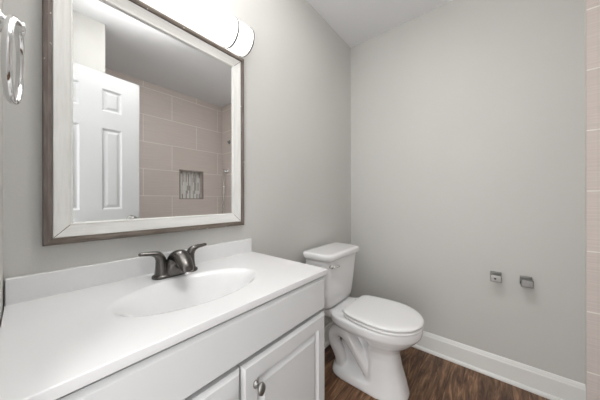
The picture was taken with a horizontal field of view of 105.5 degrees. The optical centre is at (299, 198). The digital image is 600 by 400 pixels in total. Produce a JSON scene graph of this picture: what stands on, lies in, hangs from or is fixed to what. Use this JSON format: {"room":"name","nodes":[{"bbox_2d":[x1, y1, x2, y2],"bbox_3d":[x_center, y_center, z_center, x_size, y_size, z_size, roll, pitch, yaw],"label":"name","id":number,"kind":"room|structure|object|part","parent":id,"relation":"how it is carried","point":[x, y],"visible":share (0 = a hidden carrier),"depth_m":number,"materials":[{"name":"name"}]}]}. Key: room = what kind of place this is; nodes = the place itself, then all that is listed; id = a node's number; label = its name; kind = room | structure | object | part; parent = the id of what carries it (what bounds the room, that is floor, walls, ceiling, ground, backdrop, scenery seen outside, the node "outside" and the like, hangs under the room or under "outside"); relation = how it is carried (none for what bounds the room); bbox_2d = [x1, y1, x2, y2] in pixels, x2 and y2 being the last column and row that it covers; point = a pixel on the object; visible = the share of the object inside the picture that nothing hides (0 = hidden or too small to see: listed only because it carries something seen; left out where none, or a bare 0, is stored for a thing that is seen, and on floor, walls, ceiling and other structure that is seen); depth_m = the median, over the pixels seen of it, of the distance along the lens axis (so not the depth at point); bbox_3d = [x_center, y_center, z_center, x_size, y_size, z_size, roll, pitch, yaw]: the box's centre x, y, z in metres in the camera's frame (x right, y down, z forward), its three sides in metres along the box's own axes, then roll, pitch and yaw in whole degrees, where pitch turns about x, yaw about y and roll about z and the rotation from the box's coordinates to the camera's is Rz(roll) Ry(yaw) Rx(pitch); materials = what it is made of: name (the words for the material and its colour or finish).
{"room":"bathroom","nodes":[
{"label":"bathroom","id":0,"kind":"room"},
{"bbox_2d":[0,0,2,326],"bbox_3d":[0.070,-0.123,-0.173,2.237,2.440,0.100,0,0,40],"label":"wall","id":1,"kind":"structure","parent":0,"point":[1,1],"depth_m":0.54,"materials":[{"name":"grey paint"}]},
{"bbox_2d":[0,10,25,104],"bbox_3d":[-0.544,-0.268,0.429,0.155,0.174,0.038,0,0,40],"label":"towel ring","id":2,"kind":"object","parent":1,"relation":"attached to","point":[11,26],"visible":1,"depth_m":0.41,"materials":[{"name":"silver metal"}]},
{"bbox_3d":[-0.544,-0.328,0.429,0.054,0.054,0.038,0,0,40],"label":"post","id":3,"kind":"part","parent":2,"relation":"part of","materials":[{"name":"silver metal"}]},
{"bbox_2d":[3,0,350,326],"bbox_3d":[-0.191,-0.123,1.339,0.100,2.440,2.088,0,0,40],"label":"wall","id":4,"kind":"structure","parent":0,"point":[297,68],"depth_m":1.27,"materials":[{"name":"grey paint"}]},
{"bbox_2d":[5,238,251,305],"bbox_3d":[-0.500,0.236,0.874,0.019,0.068,0.771,0,0,40],"label":"backsplash","id":5,"kind":"structure","parent":4,"relation":"attached to","point":[18,289],"depth_m":0.70,"materials":[{"name":"stone"}]},
{"bbox_2d":[42,0,243,245],"bbox_3d":[-0.493,-0.278,0.876,0.028,0.814,0.659,0,0,40],"label":"wall mirror","id":6,"kind":"object","parent":4,"relation":"attached to","point":[143,113],"visible":1,"depth_m":0.78,"materials":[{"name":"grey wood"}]},
{"bbox_2d":[144,0,254,56],"bbox_3d":[-0.467,-0.753,0.854,0.130,0.130,0.645,0,0,40],"label":"vanity light","id":7,"kind":"object","parent":4,"relation":"attached to","point":[206,17],"visible":1,"depth_m":0.93,"materials":[{"name":"white"}]},
{"bbox_2d":[144,0,237,46],"bbox_3d":[-0.467,-0.753,0.854,0.125,0.125,0.471,0,0,40],"label":"diffuser","id":8,"kind":"object","parent":7,"relation":"attached to","point":[206,17],"depth_m":0.91,"materials":[{"name":"white"}]},
{"bbox_2d":[229,20,252,55],"bbox_3d":[-0.288,-0.753,1.068,0.125,0.125,0.084,0,0,40],"label":"end cap","id":9,"kind":"object","parent":7,"relation":"attached to","point":[241,43],"depth_m":1.04,"materials":[{"name":"white plastic"}]},
{"bbox_2d":[324,321,333,348],"bbox_3d":[0.104,1.029,1.594,0.024,0.135,1.120,0,0,40],"label":"baseboard","id":10,"kind":"structure","parent":4,"relation":"attached to","point":[326,328],"depth_m":1.71,"materials":[{"name":"white paint"}]},
{"bbox_2d":[307,0,451,47],"bbox_3d":[0.666,-1.369,0.623,2.337,0.050,2.088,0,0,40],"label":"ceiling","id":11,"kind":"structure","parent":0,"point":[356,22],"depth_m":1.66,"materials":[{"name":"paint"}]},
{"bbox_2d":[324,337,549,399],"bbox_3d":[0.282,1.121,0.157,2.337,0.050,3.300,0,0,40],"label":"floor","id":12,"kind":"structure","parent":0,"point":[428,376],"depth_m":1.35,"materials":[{"name":"wood"}]},
{"bbox_2d":[56,276,323,399],"bbox_3d":[-0.313,0.693,0.715,0.503,0.808,0.760,0,0,40],"label":"vanity cabinet","id":13,"kind":"object","parent":12,"relation":"on","point":[274,349],"visible":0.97,"depth_m":0.58,"materials":[{"name":"white wood"}]},
{"bbox_2d":[0,238,326,399],"bbox_3d":[-0.324,0.308,0.728,0.475,0.211,0.772,0,0,40],"label":"countertop","id":14,"kind":"structure","parent":13,"relation":"on","point":[63,331],"depth_m":0.56,"materials":[{"name":"stone"}]},
{"bbox_2d":[138,243,206,279],"bbox_3d":[-0.443,0.221,0.815,0.171,0.095,0.163,0,0,-7],"label":"faucet","id":15,"kind":"object","parent":14,"relation":"on","point":[178,262],"visible":1,"depth_m":0.77,"materials":[{"name":"grey metal"}]},
{"bbox_3d":[-0.486,0.218,0.763,0.047,0.089,0.091,0,0,40],"label":"handle","id":16,"kind":"part","parent":15,"relation":"part of","materials":[{"name":"grey metal"}]},
{"bbox_3d":[-0.443,0.262,0.815,0.054,0.012,0.152,0,0,40],"label":"plate","id":17,"kind":"part","parent":15,"relation":"part of","materials":[{"name":"grey metal"}]},
{"bbox_3d":[-0.411,0.221,0.788,0.123,0.087,0.092,0,0,40],"label":"spout","id":18,"kind":"part","parent":15,"relation":"part of","materials":[{"name":"grey metal"}]},
{"bbox_3d":[-0.399,0.218,0.867,0.047,0.089,0.091,0,0,40],"label":"handle","id":19,"kind":"part","parent":15,"relation":"part of","materials":[{"name":"grey metal"}]},
{"bbox_3d":[-0.276,0.713,0.437,0.026,0.568,0.376,0,0,40],"label":"cabinet door","id":20,"kind":"part","parent":13,"relation":"part of","materials":[{"name":"white wood"}]},
{"bbox_3d":[-0.106,0.493,0.597,0.032,0.035,0.024,0,0,40],"label":"knob","id":21,"kind":"part","parent":13,"relation":"part of","materials":[{"name":"silver metal"}]},
{"bbox_3d":[-0.033,0.712,0.729,0.026,0.568,0.378,0,0,40],"label":"cabinet door","id":22,"kind":"part","parent":13,"relation":"part of","materials":[{"name":"white wood"}]},
{"bbox_2d":[303,242,423,399],"bbox_3d":[0.389,0.714,1.400,0.659,0.764,0.430,0,0,40],"label":"toilet","id":23,"kind":"object","parent":12,"relation":"on","point":[374,331],"visible":0.95,"depth_m":1.32,"materials":[{"name":"white ceramic"}]},
{"bbox_3d":[0.217,0.530,1.543,0.190,0.314,0.406,0,0,40],"label":"tank","id":24,"kind":"part","parent":23,"relation":"part of","materials":[{"name":"white ceramic"}]},
{"bbox_3d":[0.220,0.354,1.541,0.221,0.042,0.430,0,0,40],"label":"tank lid","id":25,"kind":"part","parent":23,"relation":"part of","materials":[{"name":"white ceramic"}]},
{"bbox_3d":[0.492,0.660,1.325,0.404,0.018,0.362,0,0,40],"label":"lid","id":26,"kind":"part","parent":23,"relation":"part of","materials":[{"name":"white plastic"}]},
{"bbox_3d":[0.492,0.684,1.325,0.402,0.018,0.360,0,0,40],"label":"seat","id":27,"kind":"part","parent":23,"relation":"part of","materials":[{"name":"white plastic"}]},
{"bbox_2d":[350,0,599,399],"bbox_3d":[1.340,-0.126,1.350,2.237,2.440,0.110,0,0,40],"label":"wall","id":28,"kind":"structure","parent":0,"point":[468,116],"depth_m":1.43,"materials":[{"name":"grey paint"}]},
{"bbox_2d":[490,271,501,282],"bbox_3d":[1.182,0.474,1.376,0.052,0.052,0.074,0,0,40],"label":"post","id":29,"kind":"object","parent":28,"relation":"attached to","point":[494,276],"visible":1,"depth_m":1.36,"materials":[{"name":"silver metal"}]},
{"bbox_3d":[1.202,0.474,1.401,0.052,0.052,0.009,0,0,40],"label":"wall plate","id":30,"kind":"part","parent":29,"relation":"part of","materials":[{"name":"silver metal"}]},
{"bbox_2d":[411,331,585,399],"bbox_3d":[0.957,1.028,1.597,1.330,0.135,0.024,0,0,40],"label":"baseboard","id":31,"kind":"structure","parent":28,"relation":"attached to","point":[548,385],"depth_m":1.37,"materials":[{"name":"white paint"}]},
{"bbox_2d":[520,275,533,288],"bbox_3d":[1.284,0.474,1.292,0.052,0.052,0.072,0,0,40],"label":"post","id":32,"kind":"object","parent":28,"relation":"attached to","point":[525,281],"visible":1,"depth_m":1.27,"materials":[{"name":"silver metal"}]},
{"bbox_3d":[1.304,0.474,1.317,0.052,0.052,0.009,0,0,40],"label":"wall plate","id":33,"kind":"part","parent":32,"relation":"part of","materials":[{"name":"silver metal"}]},
{"bbox_2d":[585,0,586,399],"bbox_3d":[1.471,-0.126,1.175,0.004,2.440,0.012,0,0,40],"label":"trim","id":34,"kind":"structure","parent":28,"relation":"attached to","point":[585,0],"depth_m":1.17,"materials":[{"name":"tile"}]}
]}

